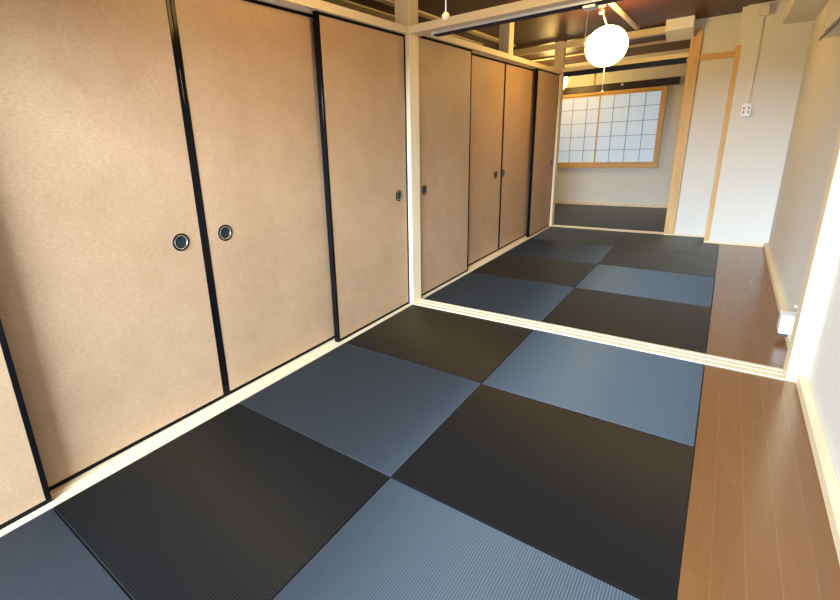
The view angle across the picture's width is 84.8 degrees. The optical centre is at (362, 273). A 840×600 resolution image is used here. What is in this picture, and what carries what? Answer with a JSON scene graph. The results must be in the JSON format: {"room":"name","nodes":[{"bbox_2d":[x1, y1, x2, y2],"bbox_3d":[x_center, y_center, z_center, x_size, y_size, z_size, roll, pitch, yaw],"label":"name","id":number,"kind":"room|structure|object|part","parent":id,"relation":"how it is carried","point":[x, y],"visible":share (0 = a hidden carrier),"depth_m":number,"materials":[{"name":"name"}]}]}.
{"room":"japanese tatami room","nodes":[
{"label":"japanese tatami room","id":0,"kind":"room"},
{"bbox_2d":[322,0,775,66],"bbox_3d":[1.162,-2.110,3.397,3.900,0.060,8.667,10,20,37],"label":"ceiling","id":1,"kind":"structure","parent":0,"point":[570,25],"depth_m":4.27,"materials":[{"name":"brown wood"}]},
{"bbox_2d":[323,0,482,44],"bbox_3d":[-0.444,-1.881,3.005,0.095,0.012,5.780,10,20,37],"label":"batten","id":2,"kind":"object","parent":1,"relation":"attached to","point":[345,3],"visible":0.51,"depth_m":3.58,"materials":[{"name":"brown wood"}]},
{"bbox_2d":[374,0,515,46],"bbox_3d":[-0.126,-1.895,3.008,0.060,0.018,6.180,10,20,37],"label":"batten","id":3,"kind":"object","parent":1,"relation":"attached to","point":[387,2],"visible":0.55,"depth_m":3.88,"materials":[{"name":"brown wood"}]},
{"bbox_2d":[442,0,448,20],"bbox_3d":[0.257,-1.138,1.429,0.372,0.626,0.360,10,20,37],"label":"globe pendant lamp","id":4,"kind":"object","parent":1,"relation":"hanging from","point":[445,16],"visible":1,"depth_m":1.50,"materials":[{"name":"white"}]},
{"bbox_2d":[563,77,567,88],"bbox_3d":[2.722,-2.794,6.449,0.341,0.467,0.330,10,20,37],"label":"globe pendant lamp","id":5,"kind":"object","parent":1,"relation":"hanging from","point":[565,78],"visible":0.09,"depth_m":6.36,"materials":[{"name":"white"}]},
{"bbox_2d":[513,26,665,55],"bbox_3d":[2.089,-2.659,5.417,2.599,0.065,0.089,10,20,37],"label":"ceiling beam","id":6,"kind":"structure","parent":1,"relation":"attached to","point":[655,31],"depth_m":5.13,"materials":[{"name":"brown wood"}]},
{"bbox_2d":[584,4,627,93],"bbox_3d":[2.040,-1.882,3.831,0.331,0.698,0.320,10,20,37],"label":"globe pendant lamp","id":7,"kind":"object","parent":1,"relation":"hanging from","point":[608,44],"visible":0.98,"depth_m":3.73,"materials":[{"name":"white"}]},
{"bbox_3d":[2.043,-1.904,3.821,0.320,0.314,0.320,10,20,37],"label":"lamp shade","id":8,"kind":"part","parent":7,"relation":"part of","materials":[{"name":"white"}]},
{"bbox_2d":[528,38,690,60],"bbox_3d":[3.095,-2.872,5.860,3.600,0.024,0.070,10,20,37],"label":"ceiling beam","id":9,"kind":"structure","parent":1,"relation":"attached to","point":[660,41],"depth_m":5.65,"materials":[{"name":"brown wood"}]},
{"bbox_2d":[608,2,639,29],"bbox_3d":[2.143,-2.249,3.859,0.050,0.020,2.250,10,20,37],"label":"batten","id":10,"kind":"object","parent":1,"relation":"attached to","point":[614,5],"visible":1,"depth_m":4.09,"materials":[{"name":"beige wood"}]},
{"bbox_2d":[551,48,689,207],"bbox_3d":[3.803,-2.103,6.950,3.704,2.170,0.100,10,20,37],"label":"wall","id":11,"kind":"structure","parent":0,"point":[616,185],"depth_m":6.81,"materials":[{"name":"white paint"}]},
{"bbox_2d":[590,74,594,85],"bbox_3d":[3.459,-3.008,6.845,0.060,0.343,0.030,10,20,37],"label":"strut","id":12,"kind":"object","parent":11,"relation":"attached to","point":[592,76],"visible":0.44,"depth_m":6.86,"materials":[{"name":"brown wood"}]},
{"bbox_2d":[555,200,667,207],"bbox_3d":[3.646,-1.130,7.317,3.200,0.050,0.020,10,20,37],"label":"baseboard","id":13,"kind":"structure","parent":11,"relation":"attached to","point":[556,201],"depth_m":7.11,"materials":[{"name":"brown wood"}]},
{"bbox_2d":[558,77,679,167],"bbox_3d":[3.343,-2.281,7.165,2.590,1.217,0.050,10,20,37],"label":"window","id":14,"kind":"structure","parent":11,"relation":"in","point":[665,91],"depth_m":6.67,"materials":[{"name":"brown wood"}]},
{"bbox_2d":[558,95,599,163],"bbox_3d":[3.303,-2.258,7.221,0.812,1.008,0.018,10,20,37],"label":"screen","id":15,"kind":"object","parent":14,"relation":"attached to","point":[579,115],"visible":0.56,"depth_m":7.16,"materials":[{"name":"grey paper"}]},
{"bbox_3d":[3.326,-1.785,7.359,0.768,0.022,0.018,10,20,37],"label":"rail","id":16,"kind":"part","parent":15,"relation":"part of","materials":[{"name":"brown wood"}]},
{"bbox_3d":[3.281,-2.731,7.084,0.768,0.022,0.018,10,20,37],"label":"rail","id":17,"kind":"part","parent":15,"relation":"part of","materials":[{"name":"brown wood"}]},
{"bbox_3d":[3.322,-2.821,7.015,2.590,0.097,0.034,10,20,37],"label":"picture rail","id":18,"kind":"part","parent":14,"relation":"part of","materials":[{"name":"brown wood"}]},
{"bbox_2d":[593,89,663,163],"bbox_3d":[3.902,-2.147,6.740,0.810,1.008,0.018,10,20,37],"label":"screen","id":19,"kind":"object","parent":14,"relation":"attached to","point":[627,122],"visible":1,"depth_m":6.73,"materials":[{"name":"grey paper"}]},
{"bbox_3d":[3.925,-1.674,6.877,0.766,0.022,0.018,10,20,37],"label":"rail","id":20,"kind":"part","parent":19,"relation":"part of","materials":[{"name":"brown wood"}]},
{"bbox_3d":[3.880,-2.620,6.603,0.766,0.022,0.018,10,20,37],"label":"rail","id":21,"kind":"part","parent":19,"relation":"part of","materials":[{"name":"brown wood"}]},
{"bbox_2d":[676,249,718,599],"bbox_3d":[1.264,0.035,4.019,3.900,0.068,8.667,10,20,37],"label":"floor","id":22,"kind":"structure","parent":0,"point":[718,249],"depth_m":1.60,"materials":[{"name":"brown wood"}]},
{"bbox_2d":[0,508,130,599],"bbox_3d":[-0.949,0.962,1.006,0.858,0.031,0.770,10,20,37],"label":"mat","id":23,"kind":"object","parent":22,"relation":"on","point":[41,558],"visible":1,"depth_m":1.32,"materials":[{"name":"blue wicker"}]},
{"bbox_2d":[0,303,412,536],"bbox_3d":[-0.630,0.607,2.171,0.124,0.035,3.090,10,20,37],"label":"door track","id":24,"kind":"object","parent":22,"relation":"on","point":[105,469],"visible":0.44,"depth_m":1.92,"materials":[{"name":"brown wood"}]},
{"bbox_2d":[0,318,51,529],"bbox_3d":[-1.356,0.032,1.042,0.030,1.762,0.778,10,20,37],"label":"sliding door","id":25,"kind":"structure","parent":24,"relation":"on","point":[24,488],"depth_m":1.46,"materials":[{"name":"paper"}]},
{"bbox_3d":[-1.317,0.869,1.285,0.030,0.016,0.742,10,20,37],"label":"rail","id":26,"kind":"part","parent":25,"relation":"part of","materials":[{"name":"black paint"}]},
{"bbox_2d":[0,0,226,490],"bbox_3d":[-0.943,-0.162,1.643,0.032,1.762,0.803,10,20,37],"label":"sliding door","id":27,"kind":"structure","parent":24,"relation":"on","point":[108,317],"depth_m":1.63,"materials":[{"name":"paper"}]},
{"bbox_3d":[-0.904,0.675,1.887,0.030,0.016,0.767,10,20,37],"label":"rail","id":28,"kind":"part","parent":27,"relation":"part of","materials":[{"name":"black paint"}]},
{"bbox_3d":[-0.749,-0.130,1.884,0.004,0.073,0.073,10,20,37],"label":"finger pull","id":29,"kind":"part","parent":27,"relation":"part of","materials":[{"name":"black paint"}]},
{"bbox_2d":[175,236,186,247],"bbox_3d":[-0.750,-0.130,1.885,0.003,0.051,0.051,10,20,37],"label":"door handle","id":30,"kind":"object","parent":27,"relation":"on","point":[180,241],"depth_m":1.89,"materials":[{"name":"grey metal"}]},
{"bbox_2d":[170,0,333,395],"bbox_3d":[-0.453,-0.360,2.246,0.032,1.762,0.799,10,20,37],"label":"sliding door","id":31,"kind":"structure","parent":24,"relation":"on","point":[248,67],"depth_m":2.17,"materials":[{"name":"paper"}]},
{"bbox_3d":[-0.616,-0.183,2.048,0.004,0.073,0.073,10,20,37],"label":"finger pull","id":32,"kind":"part","parent":31,"relation":"part of","materials":[{"name":"black paint"}]},
{"bbox_2d":[221,227,229,237],"bbox_3d":[-0.616,-0.183,2.048,0.003,0.051,0.051,10,20,37],"label":"door handle","id":33,"kind":"object","parent":31,"relation":"on","point":[225,231],"depth_m":2.05,"materials":[{"name":"grey metal"}]},
{"bbox_3d":[-0.494,-1.197,2.005,0.030,0.018,0.763,10,20,37],"label":"rail","id":34,"kind":"part","parent":31,"relation":"part of","materials":[{"name":"black paint"}]},
{"bbox_3d":[-0.414,0.477,2.490,0.030,0.016,0.763,10,20,37],"label":"rail","id":35,"kind":"part","parent":31,"relation":"part of","materials":[{"name":"black paint"}]},
{"bbox_2d":[312,10,409,341],"bbox_3d":[0.050,-0.536,2.768,0.032,1.762,0.796,10,20,37],"label":"sliding door","id":36,"kind":"structure","parent":24,"relation":"on","point":[361,67],"depth_m":2.69,"materials":[{"name":"paper"}]},
{"bbox_3d":[0.009,-1.372,2.526,0.030,0.018,0.760,10,20,37],"label":"rail","id":37,"kind":"part","parent":36,"relation":"part of","materials":[{"name":"black paint"}]},
{"bbox_3d":[0.088,0.302,3.011,0.030,0.016,0.760,10,20,37],"label":"rail","id":38,"kind":"part","parent":36,"relation":"part of","materials":[{"name":"black paint"}]},
{"bbox_2d":[54,403,389,599],"bbox_3d":[-0.476,0.771,1.586,0.858,0.031,0.770,10,20,37],"label":"mat","id":39,"kind":"object","parent":22,"relation":"on","point":[234,506],"visible":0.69,"depth_m":1.50,"materials":[{"name":"black wicker"}]},
{"bbox_2d":[239,343,480,477],"bbox_3d":[-0.004,0.580,2.166,0.858,0.031,0.770,10,20,37],"label":"mat","id":40,"kind":"object","parent":22,"relation":"on","point":[376,410],"visible":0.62,"depth_m":2.08,"materials":[{"name":"blue wicker"}]},
{"bbox_2d":[345,304,533,383],"bbox_3d":[0.468,0.389,2.747,0.858,0.031,0.772,10,20,37],"label":"mat","id":41,"kind":"object","parent":22,"relation":"on","point":[466,347],"visible":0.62,"depth_m":2.68,"materials":[{"name":"black wicker"}]},
{"bbox_2d":[272,478,639,599],"bbox_3d":[0.195,0.886,1.077,0.837,0.031,0.770,10,20,37],"label":"mat","id":42,"kind":"object","parent":22,"relation":"on","point":[404,543],"visible":1,"depth_m":1.28,"materials":[{"name":"blue wicker"}]},
{"bbox_2d":[412,226,550,303],"bbox_3d":[1.361,-0.198,4.617,0.124,0.035,3.418,10,20,37],"label":"door track","id":43,"kind":"object","parent":22,"relation":"on","point":[503,250],"visible":0.34,"depth_m":4.40,"materials":[{"name":"brown wood"}]},
{"bbox_2d":[394,0,420,302],"bbox_3d":[0.311,-0.828,3.064,0.102,2.134,0.112,10,20,37],"label":"wooden post","id":44,"kind":"object","parent":43,"relation":"on","point":[406,11],"visible":0.52,"depth_m":3.00,"materials":[{"name":"brown wood"}]},
{"bbox_2d":[258,0,408,34],"bbox_3d":[-0.711,-1.117,1.671,0.125,0.043,3.090,10,20,37],"label":"rail","id":45,"kind":"object","parent":44,"relation":"attached to","point":[307,6],"visible":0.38,"depth_m":2.31,"materials":[{"name":"brown wood"}]},
{"bbox_2d":[425,34,561,74],"bbox_3d":[1.282,-1.943,4.116,0.125,0.043,3.206,10,20,37],"label":"rail","id":46,"kind":"object","parent":44,"relation":"attached to","point":[477,49],"visible":0.42,"depth_m":3.84,"materials":[{"name":"brown wood"}]},
{"bbox_2d":[499,22,513,54],"bbox_3d":[1.277,-2.108,4.045,0.092,0.312,0.110,10,20,37],"label":"strut","id":47,"kind":"object","parent":46,"relation":"on","point":[506,31],"visible":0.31,"depth_m":4.01,"materials":[{"name":"brown wood"}]},
{"bbox_2d":[409,0,584,36],"bbox_3d":[1.113,-1.375,2.246,1.994,0.045,0.132,10,20,37],"label":"lintel beam","id":48,"kind":"structure","parent":44,"relation":"attached to","point":[519,7],"depth_m":2.51,"materials":[{"name":"brown wood"}]},
{"bbox_2d":[432,0,623,36],"bbox_3d":[1.181,-1.344,2.247,1.876,0.022,0.062,10,20,37],"label":"ceiling track","id":49,"kind":"object","parent":48,"relation":"attached to","point":[577,5],"visible":1,"depth_m":2.47,"materials":[{"name":"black metal"}]},
{"bbox_2d":[581,3,597,45],"bbox_3d":[1.144,-1.254,2.305,0.061,0.178,0.070,10,20,37],"label":"clip","id":50,"kind":"object","parent":49,"relation":"hanging from","point":[594,6],"visible":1,"depth_m":2.27,"materials":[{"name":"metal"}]},
{"bbox_2d":[418,36,471,296],"bbox_3d":[0.621,-0.777,3.467,0.032,1.782,0.844,10,20,37],"label":"sliding door","id":51,"kind":"structure","parent":43,"relation":"on","point":[445,69],"depth_m":3.43,"materials":[{"name":"paper"}]},
{"bbox_3d":[0.660,0.071,3.714,0.030,0.016,0.808,10,20,37],"label":"rail","id":52,"kind":"part","parent":51,"relation":"part of","materials":[{"name":"black paint"}]},
{"bbox_3d":[0.579,-1.623,3.223,0.030,0.018,0.808,10,20,37],"label":"rail","id":53,"kind":"part","parent":51,"relation":"part of","materials":[{"name":"black paint"}]},
{"bbox_2d":[468,53,505,265],"bbox_3d":[1.079,-0.989,4.126,0.032,1.782,0.890,10,20,37],"label":"sliding door","id":54,"kind":"structure","parent":43,"relation":"on","point":[488,74],"depth_m":4.15,"materials":[{"name":"paper"}]},
{"bbox_3d":[1.118,-0.142,4.372,0.030,0.016,0.854,10,20,37],"label":"rail","id":55,"kind":"part","parent":54,"relation":"part of","materials":[{"name":"black paint"}]},
{"bbox_3d":[1.037,-1.836,3.881,0.030,0.018,0.854,10,20,37],"label":"rail","id":56,"kind":"part","parent":54,"relation":"part of","materials":[{"name":"black paint"}]},
{"bbox_2d":[499,62,534,249],"bbox_3d":[1.616,-1.206,4.786,0.032,1.782,0.866,10,20,37],"label":"sliding door","id":57,"kind":"structure","parent":43,"relation":"on","point":[519,80],"depth_m":4.73,"materials":[{"name":"paper"}]},
{"bbox_3d":[1.655,-0.359,5.033,0.030,0.016,0.830,10,20,37],"label":"rail","id":58,"kind":"part","parent":57,"relation":"part of","materials":[{"name":"black paint"}]},
{"bbox_3d":[1.575,-2.053,4.542,0.030,0.018,0.830,10,20,37],"label":"rail","id":59,"kind":"part","parent":57,"relation":"part of","materials":[{"name":"black paint"}]},
{"bbox_2d":[526,68,559,236],"bbox_3d":[2.087,-1.369,5.269,0.032,1.782,0.769,10,20,37],"label":"sliding door","id":60,"kind":"structure","parent":43,"relation":"on","point":[546,88],"depth_m":5.20,"materials":[{"name":"paper"}]},
{"bbox_3d":[2.045,-2.215,5.024,0.030,0.018,0.733,10,20,37],"label":"rail","id":61,"kind":"part","parent":60,"relation":"part of","materials":[{"name":"black paint"}]},
{"bbox_2d":[549,41,565,225],"bbox_3d":[2.337,-1.647,5.555,0.100,2.134,0.100,10,20,37],"label":"wooden post","id":62,"kind":"object","parent":43,"relation":"on","point":[560,52],"visible":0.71,"depth_m":5.44,"materials":[{"name":"brown wood"}]},
{"bbox_2d":[562,57,687,76],"bbox_3d":[2.809,-2.235,4.956,1.200,0.050,0.072,10,20,37],"label":"ceiling track","id":63,"kind":"object","parent":62,"relation":"attached to","point":[678,60],"visible":0.97,"depth_m":4.90,"materials":[{"name":"black metal"}]},
{"bbox_2d":[562,52,688,71],"bbox_3d":[2.817,-2.284,4.955,1.202,0.044,0.100,10,20,37],"label":"lintel beam","id":64,"kind":"structure","parent":62,"relation":"attached to","point":[679,55],"depth_m":4.83,"materials":[{"name":"brown wood"}]},
{"bbox_2d":[424,272,573,321],"bbox_3d":[1.031,0.162,3.438,0.858,0.031,0.820,10,20,37],"label":"mat","id":65,"kind":"object","parent":22,"relation":"on","point":[531,300],"visible":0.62,"depth_m":3.39,"materials":[{"name":"blue wicker"}]},
{"bbox_2d":[471,254,596,287],"bbox_3d":[1.518,-0.035,4.037,0.858,0.031,0.770,10,20,37],"label":"mat","id":66,"kind":"object","parent":22,"relation":"on","point":[536,269],"visible":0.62,"depth_m":3.99,"materials":[{"name":"black wicker"}]},
{"bbox_2d":[391,384,693,599],"bbox_3d":[0.667,0.696,1.658,0.837,0.031,0.770,10,20,37],"label":"mat","id":67,"kind":"object","parent":22,"relation":"on","point":[606,500],"visible":0.84,"depth_m":1.55,"materials":[{"name":"black wicker"}]},
{"bbox_2d":[504,239,613,263],"bbox_3d":[1.991,-0.226,4.618,0.858,0.031,0.770,10,20,37],"label":"mat","id":68,"kind":"object","parent":22,"relation":"on","point":[577,252],"visible":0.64,"depth_m":4.57,"materials":[{"name":"wicker"}]},
{"bbox_2d":[413,299,705,365],"bbox_3d":[1.075,0.333,2.831,1.698,0.037,0.119,10,20,37],"label":"threshold","id":69,"kind":"object","parent":22,"relation":"on","point":[677,353],"visible":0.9,"depth_m":2.69,"materials":[{"name":"brown wood"}]},
{"bbox_2d":[530,226,627,246],"bbox_3d":[2.481,-0.424,5.220,0.858,0.031,0.829,10,20,37],"label":"mat","id":70,"kind":"object","parent":22,"relation":"on","point":[561,234],"visible":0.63,"depth_m":5.18,"materials":[{"name":"wicker"}]},
{"bbox_2d":[554,213,605,226],"bbox_3d":[2.753,-0.731,6.237,0.848,0.031,0.978,10,20,37],"label":"mat","id":71,"kind":"object","parent":22,"relation":"on","point":[583,220],"visible":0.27,"depth_m":6.15,"materials":[{"name":"black wicker"}]},
{"bbox_2d":[554,204,618,214],"bbox_3d":[3.345,-0.971,6.964,0.848,0.031,0.954,10,20,37],"label":"mat","id":72,"kind":"object","parent":22,"relation":"on","point":[562,208],"visible":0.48,"depth_m":6.92,"materials":[{"name":"black wicker"}]},
{"bbox_2d":[482,329,703,446],"bbox_3d":[1.140,0.505,2.239,0.837,0.031,0.772,10,20,37],"label":"mat","id":73,"kind":"object","parent":22,"relation":"on","point":[654,394],"visible":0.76,"depth_m":2.16,"materials":[{"name":"blue wicker"}]},
{"bbox_2d":[552,225,663,233],"bbox_3d":[2.901,-0.518,5.467,1.202,0.036,0.099,10,20,37],"label":"threshold","id":74,"kind":"object","parent":22,"relation":"on","point":[609,229],"visible":0.54,"depth_m":5.42,"materials":[{"name":"brown wood"}]},
{"bbox_2d":[542,288,710,353],"bbox_3d":[1.702,0.278,2.930,0.837,0.031,0.820,10,20,37],"label":"mat","id":75,"kind":"object","parent":22,"relation":"on","point":[679,325],"visible":0.76,"depth_m":2.87,"materials":[{"name":"black wicker"}]},
{"bbox_2d":[591,216,665,231],"bbox_3d":[3.424,-0.616,5.729,0.848,0.031,0.978,10,20,37],"label":"mat","id":76,"kind":"object","parent":22,"relation":"on","point":[612,222],"visible":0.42,"depth_m":5.72,"materials":[{"name":"black wicker"}]},
{"bbox_2d":[606,206,666,218],"bbox_3d":[4.016,-0.855,6.456,0.848,0.031,0.954,10,20,37],"label":"mat","id":77,"kind":"object","parent":22,"relation":"on","point":[645,212],"visible":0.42,"depth_m":6.46,"materials":[{"name":"black wicker"}]},
{"bbox_2d":[575,264,714,306],"bbox_3d":[2.190,0.081,3.529,0.837,0.031,0.770,10,20,37],"label":"mat","id":78,"kind":"object","parent":22,"relation":"on","point":[661,285],"visible":0.76,"depth_m":3.48,"materials":[{"name":"blue wicker"}]},
{"bbox_2d":[598,247,717,276],"bbox_3d":[2.662,-0.110,4.109,0.837,0.031,0.770,10,20,37],"label":"mat","id":79,"kind":"object","parent":22,"relation":"on","point":[666,261],"visible":0.76,"depth_m":4.06,"materials":[{"name":"black wicker"}]},
{"bbox_2d":[615,232,718,255],"bbox_3d":[3.152,-0.308,4.712,0.837,0.031,0.829,10,20,37],"label":"mat","id":80,"kind":"object","parent":22,"relation":"on","point":[684,244],"visible":0.8,"depth_m":4.66,"materials":[{"name":"black wicker"}]},
{"bbox_2d":[677,244,839,599],"bbox_3d":[1.837,0.497,2.151,0.363,0.032,6.130,10,20,37],"label":"boards","id":81,"kind":"object","parent":22,"relation":"on","point":[757,527],"visible":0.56,"depth_m":1.55,"materials":[{"name":"brown wood"}]},
{"bbox_2d":[705,354,784,379],"bbox_3d":[1.861,0.453,2.230,0.296,0.006,0.119,10,20,37],"label":"threshold","id":82,"kind":"object","parent":81,"relation":"on","point":[753,368],"visible":1,"depth_m":2.22,"materials":[{"name":"brown wood"}]},
{"bbox_2d":[783,128,839,382],"bbox_3d":[1.957,-0.545,1.824,0.068,2.139,0.121,10,20,37],"label":"wooden post","id":83,"kind":"object","parent":81,"relation":"on","point":[826,241],"visible":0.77,"depth_m":1.95,"materials":[{"name":"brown wood"}]},
{"bbox_2d":[674,0,813,244],"bbox_3d":[3.619,-1.361,4.420,0.768,2.171,0.378,10,20,37],"label":"wall","id":84,"kind":"structure","parent":0,"point":[756,145],"depth_m":4.30,"materials":[{"name":"white paint"}]},
{"bbox_2d":[665,15,695,41],"bbox_3d":[3.103,-2.390,4.454,0.225,0.168,0.208,10,20,37],"label":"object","id":85,"kind":"structure","parent":84,"relation":"attached to","point":[680,28],"depth_m":4.40,"materials":[{"name":"beige wood"}]},
{"bbox_2d":[663,234,703,237],"bbox_3d":[3.488,-0.415,4.949,0.371,0.012,0.033,10,20,37],"label":"trim","id":86,"kind":"structure","parent":84,"relation":"attached to","point":[663,234],"depth_m":4.93,"materials":[{"name":"brown wood"}]},
{"bbox_2d":[664,28,703,233],"bbox_3d":[3.358,-1.427,4.782,0.091,2.033,0.120,10,20,37],"label":"wooden post","id":87,"kind":"object","parent":86,"relation":"on","point":[696,42],"visible":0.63,"depth_m":4.71,"materials":[{"name":"brown wood"}]},
{"bbox_2d":[695,18,704,29],"bbox_3d":[3.318,-2.450,4.494,0.090,0.094,0.098,10,20,37],"label":"trim","id":88,"kind":"structure","parent":84,"relation":"attached to","point":[700,23],"depth_m":4.45,"materials":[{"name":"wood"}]},
{"bbox_2d":[699,50,734,60],"bbox_3d":[3.446,-2.116,4.431,0.280,0.057,0.024,10,20,37],"label":"crossbar","id":89,"kind":"object","parent":84,"relation":"attached to","point":[728,54],"visible":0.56,"depth_m":4.42,"materials":[{"name":"brown wood"}]},
{"bbox_2d":[704,45,741,240],"bbox_3d":[3.455,-1.194,4.389,0.040,1.819,0.052,10,20,37],"label":"wooden post","id":90,"kind":"object","parent":84,"relation":"attached to","point":[738,48],"visible":0.88,"depth_m":4.34,"materials":[{"name":"brown wood"}]},
{"bbox_2d":[704,240,762,246],"bbox_3d":[3.643,-0.295,4.488,0.457,0.022,0.012,10,20,37],"label":"baseboard","id":91,"kind":"structure","parent":84,"relation":"attached to","point":[705,241],"depth_m":4.48,"materials":[{"name":"brown wood"}]},
{"bbox_2d":[740,103,751,116],"bbox_3d":[3.518,-1.499,4.184,0.070,0.115,0.031,10,20,37],"label":"wall outlet","id":92,"kind":"object","parent":84,"relation":"attached to","point":[746,108],"visible":1,"depth_m":4.17,"materials":[{"name":"white plastic"}]},
{"bbox_2d":[746,16,764,103],"bbox_3d":[3.507,-1.899,4.072,0.022,0.714,0.014,10,20,37],"label":"duct","id":93,"kind":"object","parent":84,"relation":"attached to","point":[762,17],"visible":1,"depth_m":4.07,"materials":[{"name":"beige plastic"}]},
{"bbox_2d":[759,4,770,16],"bbox_3d":[3.481,-2.277,3.946,0.064,0.081,0.050,10,20,37],"label":"junction box","id":94,"kind":"object","parent":84,"relation":"attached to","point":[764,10],"visible":1,"depth_m":3.93,"materials":[{"name":"beige plastic"}]},
{"bbox_2d":[768,3,839,485],"bbox_3d":[2.686,-0.786,2.592,0.100,2.172,8.667,10,20,37],"label":"wall","id":95,"kind":"structure","parent":0,"point":[816,123],"depth_m":2.73,"materials":[{"name":"white paint"}]},
{"bbox_2d":[763,243,790,347],"bbox_3d":[2.949,0.088,3.248,0.032,0.042,2.918,10,20,37],"label":"baseboard","id":96,"kind":"structure","parent":95,"relation":"attached to","point":[781,304],"depth_m":3.25,"materials":[{"name":"brown wood"}]},
{"bbox_2d":[777,310,795,336],"bbox_3d":[2.300,0.273,2.468,0.072,0.120,0.095,10,20,37],"label":"outlet","id":97,"kind":"object","parent":95,"relation":"attached to","point":[786,319],"visible":0.77,"depth_m":2.44,"materials":[{"name":"white plastic"}]},
{"bbox_2d":[782,0,827,24],"bbox_3d":[3.166,-2.012,3.198,0.198,0.200,1.690,10,20,37],"label":"beam","id":98,"kind":"structure","parent":95,"relation":"attached to","point":[796,11],"depth_m":3.48,"materials":[{"name":"beige wood"}]},
{"bbox_2d":[796,374,839,564],"bbox_3d":[1.036,0.858,0.897,0.032,0.046,3.089,10,20,37],"label":"baseboard","id":99,"kind":"structure","parent":95,"relation":"attached to","point":[828,480],"depth_m":1.55,"materials":[{"name":"brown wood"}]},
{"bbox_2d":[819,0,839,40],"bbox_3d":[2.335,-1.343,2.168,0.098,0.300,0.995,10,20,37],"label":"air conditioner","id":100,"kind":"object","parent":95,"relation":"attached to","point":[831,25],"visible":1,"depth_m":2.33,"materials":[{"name":"beige plastic"}]},
{"bbox_3d":[2.243,-1.325,2.126,0.009,0.258,0.810,10,20,37],"label":"panel","id":101,"kind":"part","parent":100,"relation":"part of","materials":[{"name":"white plastic"}]}
]}

